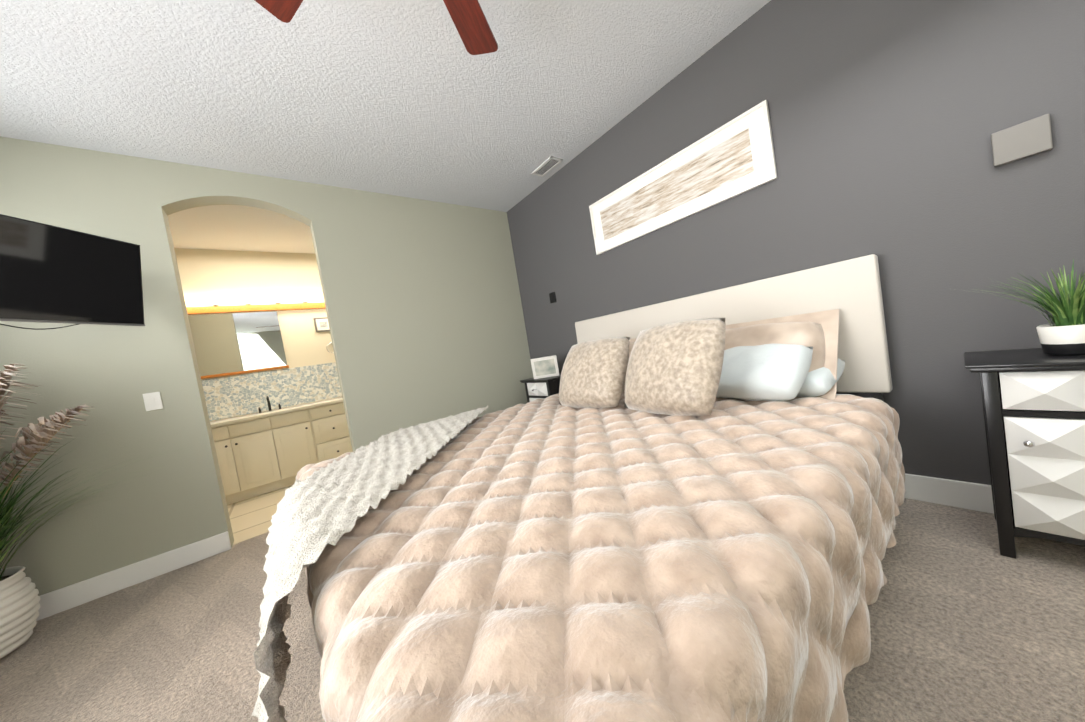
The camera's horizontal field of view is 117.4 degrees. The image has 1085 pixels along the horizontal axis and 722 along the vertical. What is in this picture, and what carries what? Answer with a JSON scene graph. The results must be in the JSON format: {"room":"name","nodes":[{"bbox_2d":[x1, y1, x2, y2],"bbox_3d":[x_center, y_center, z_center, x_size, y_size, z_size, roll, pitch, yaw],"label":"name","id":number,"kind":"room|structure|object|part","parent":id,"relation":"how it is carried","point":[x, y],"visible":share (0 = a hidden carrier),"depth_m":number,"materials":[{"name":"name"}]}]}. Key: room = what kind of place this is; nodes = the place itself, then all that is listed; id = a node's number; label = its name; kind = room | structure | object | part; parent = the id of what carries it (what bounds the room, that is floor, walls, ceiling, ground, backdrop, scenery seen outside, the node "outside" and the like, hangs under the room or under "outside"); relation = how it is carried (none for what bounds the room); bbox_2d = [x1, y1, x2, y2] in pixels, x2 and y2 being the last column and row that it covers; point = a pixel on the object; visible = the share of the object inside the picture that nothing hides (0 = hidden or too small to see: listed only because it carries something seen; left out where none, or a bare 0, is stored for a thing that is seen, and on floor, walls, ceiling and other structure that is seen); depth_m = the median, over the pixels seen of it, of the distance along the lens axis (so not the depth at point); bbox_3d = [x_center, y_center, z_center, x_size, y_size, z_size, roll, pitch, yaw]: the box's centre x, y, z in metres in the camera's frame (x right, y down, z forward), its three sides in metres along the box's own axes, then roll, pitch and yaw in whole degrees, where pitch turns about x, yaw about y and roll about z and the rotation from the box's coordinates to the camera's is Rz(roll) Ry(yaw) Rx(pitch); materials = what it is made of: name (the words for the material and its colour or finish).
{"room":"bedroom","nodes":[
{"label":"bedroom","id":0,"kind":"room"},
{"bbox_2d":[174,248,341,421],"bbox_3d":[-3.250,0.041,4.055,4.240,2.740,0.130,-11,3,-38],"label":"wall","id":1,"kind":"structure","parent":0,"point":[232,278],"depth_m":3.96,"materials":[{"name":"beige paint"}]},
{"bbox_2d":[188,311,288,378],"bbox_3d":[-3.648,-0.173,3.674,1.220,0.700,0.020,-11,3,-38],"label":"bathroom mirror","id":2,"kind":"object","parent":1,"relation":"attached to","point":[227,344],"visible":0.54,"depth_m":3.79,"materials":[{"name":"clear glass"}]},
{"bbox_2d":[186,295,325,314],"bbox_3d":[-3.235,-0.705,3.998,2.420,0.180,0.085,-11,3,-38],"label":"light","id":3,"kind":"object","parent":1,"relation":"attached to","point":[215,308],"visible":0.42,"depth_m":3.85,"materials":[{"name":"yellow metal"}]},
{"bbox_2d":[313,317,329,331],"bbox_3d":[-2.863,-0.476,4.310,0.190,0.185,0.018,-11,3,-38],"label":"frame","id":4,"kind":"object","parent":1,"relation":"attached to","point":[322,324],"visible":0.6,"depth_m":4.29,"materials":[{"name":"grey"}]},
{"bbox_2d":[0,136,532,595],"bbox_3d":[-1.819,-0.141,2.871,4.320,2.740,0.150,-11,3,-38],"label":"wall","id":5,"kind":"structure","parent":0,"point":[424,309],"depth_m":2.25,"materials":[{"name":"beige paint"}]},
{"bbox_2d":[0,214,144,329],"bbox_3d":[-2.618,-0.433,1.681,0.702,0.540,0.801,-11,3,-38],"label":"tv","id":6,"kind":"object","parent":5,"relation":"attached to","point":[51,274],"visible":1,"depth_m":1.78,"materials":[{"name":"black plastic"}]},
{"bbox_2d":[142,392,162,410],"bbox_3d":[-2.557,0.264,2.163,0.075,0.115,0.011,-11,3,-38],"label":"switch plate","id":7,"kind":"object","parent":5,"relation":"attached to","point":[152,401],"depth_m":2.16,"materials":[{"name":"white plastic"}]},
{"bbox_2d":[0,0,770,253],"bbox_3d":[-1.133,-1.626,1.339,4.690,0.100,7.220,-11,3,-38],"label":"ceiling","id":8,"kind":"structure","parent":0,"point":[415,99],"depth_m":1.93,"materials":[{"name":"white paint"}]},
{"bbox_2d":[255,0,497,54],"bbox_3d":[-0.457,-1.413,0.824,1.357,0.492,1.398,-11,3,-38],"label":"ceiling fan","id":9,"kind":"object","parent":8,"relation":"hanging from","point":[471,24],"visible":1,"depth_m":1.38,"materials":[{"name":"brown wood"}]},
{"bbox_3d":[-0.834,-1.347,1.103,0.485,0.035,0.150,-8,3,31],"label":"blade","id":10,"kind":"part","parent":9,"relation":"part of","materials":[{"name":"brown wood"}]},
{"bbox_3d":[-0.326,-1.439,1.324,0.150,0.035,0.485,-9,2,13],"label":"blade","id":11,"kind":"part","parent":9,"relation":"part of","materials":[{"name":"brown wood"}]},
{"bbox_2d":[531,156,562,176],"bbox_3d":[0.040,-1.834,3.116,0.140,0.013,0.300,-11,3,-38],"label":"ceiling vent","id":12,"kind":"object","parent":8,"relation":"in","point":[550,163],"visible":0.98,"depth_m":3.10,"materials":[{"name":"white metal"}]},
{"bbox_2d":[0,485,1084,721],"bbox_3d":[-0.701,1.178,1.460,4.420,0.100,7.250,-11,3,-38],"label":"floor","id":13,"kind":"structure","parent":0,"point":[969,622],"depth_m":1.23,"materials":[{"name":"carpet"}]},
{"bbox_2d":[0,364,178,658],"bbox_3d":[-2.442,0.652,1.500,1.090,1.489,1.087,-11,3,-38],"label":"floor plant","id":14,"kind":"object","parent":13,"relation":"on","point":[19,604],"visible":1,"depth_m":1.65,"materials":[{"name":"green plant"}]},
{"bbox_2d":[211,400,352,504],"bbox_3d":[-2.697,0.939,3.945,2.110,0.800,0.581,-11,3,-38],"label":"bathroom vanity","id":15,"kind":"object","parent":13,"relation":"on","point":[264,452],"depth_m":3.51,"materials":[{"name":"beige wood"}]},
{"bbox_2d":[210,397,342,427],"bbox_3d":[-2.767,0.528,3.932,2.150,0.034,0.580,-11,3,-38],"label":"countertop","id":16,"kind":"structure","parent":15,"relation":"on","point":[291,409],"depth_m":3.58,"materials":[{"name":"beige stone"}]},
{"bbox_2d":[520,374,560,401],"bbox_3d":[0.095,0.536,3.523,0.412,0.740,0.485,-11,3,-38],"label":"nightstand","id":17,"kind":"object","parent":13,"relation":"on","point":[541,388],"visible":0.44,"depth_m":3.35,"materials":[{"name":"black wood"}]},
{"bbox_2d":[530,355,558,378],"bbox_3d":[0.026,0.066,3.426,0.232,0.214,0.216,-11,3,-38],"label":"framed photo","id":18,"kind":"object","parent":17,"relation":"on","point":[543,367],"visible":1,"depth_m":3.42,"materials":[{"name":"white"}]},
{"bbox_2d":[251,254,905,721],"bbox_3d":[0.127,0.349,1.729,2.520,1.250,2.406,-11,3,-38],"label":"bed","id":19,"kind":"object","parent":13,"relation":"on","point":[681,510],"visible":1,"depth_m":0.81,"materials":[{"name":"beige fabric"}]},
{"bbox_2d":[251,405,488,721],"bbox_3d":[-0.426,0.594,1.570,1.394,0.405,1.947,-11,3,-38],"label":"throw","id":20,"kind":"object","parent":19,"relation":"on","point":[390,535],"depth_m":0.83,"materials":[{"name":"fabric"}]},
{"bbox_2d":[287,391,905,721],"bbox_3d":[0.048,0.647,1.622,2.105,0.564,2.373,-11,3,-38],"label":"comforter","id":21,"kind":"object","parent":19,"relation":"on","point":[552,561],"depth_m":0.69,"materials":[{"name":"fabric"}]},
{"bbox_2d":[964,348,1084,558],"bbox_3d":[1.924,0.340,1.166,0.412,0.740,0.485,-11,3,-38],"label":"nightstand","id":22,"kind":"object","parent":13,"relation":"on","point":[1033,401],"visible":0.96,"depth_m":1.16,"materials":[{"name":"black wood"}]},
{"bbox_2d":[955,259,1084,354],"bbox_3d":[1.851,-0.192,1.177,0.392,0.328,0.484,-11,3,-38],"label":"plant","id":23,"kind":"object","parent":22,"relation":"on","point":[1063,333],"visible":1,"depth_m":1.15,"materials":[{"name":"green plant"}]},
{"bbox_2d":[507,0,1084,484],"bbox_3d":[1.451,-0.633,2.018,0.150,2.740,5.260,-11,3,-38],"label":"wall","id":24,"kind":"structure","parent":0,"point":[887,118],"depth_m":1.60,"materials":[{"name":"grey paint"}]},
{"bbox_2d":[36,473,993,620],"bbox_3d":[-0.002,0.974,0.853,4.020,0.130,5.110,-11,3,-38],"label":"baseboard","id":25,"kind":"structure","parent":24,"relation":"attached to","point":[965,495],"depth_m":1.93,"materials":[{"name":"white wood"}]},
{"bbox_2d":[549,292,556,302],"bbox_3d":[0.110,-0.684,3.560,0.020,0.110,0.085,-11,3,-38],"label":"switch plate","id":26,"kind":"object","parent":24,"relation":"attached to","point":[552,295],"depth_m":3.55,"materials":[{"name":"black plastic"}]},
{"bbox_2d":[589,100,776,254],"bbox_3d":[0.888,-1.224,2.436,0.028,0.440,1.390,-11,3,-38],"label":"picture","id":27,"kind":"object","parent":24,"relation":"attached to","point":[734,157],"visible":0.96,"depth_m":2.25,"materials":[{"name":"white paper"}]},
{"bbox_2d":[991,114,1052,166],"bbox_3d":[1.869,-0.857,1.290,0.030,0.130,0.130,-11,3,-38],"label":"wall sconce","id":28,"kind":"object","parent":24,"relation":"attached to","point":[1022,140],"depth_m":1.28,"materials":[{"name":"grey"}]}
]}

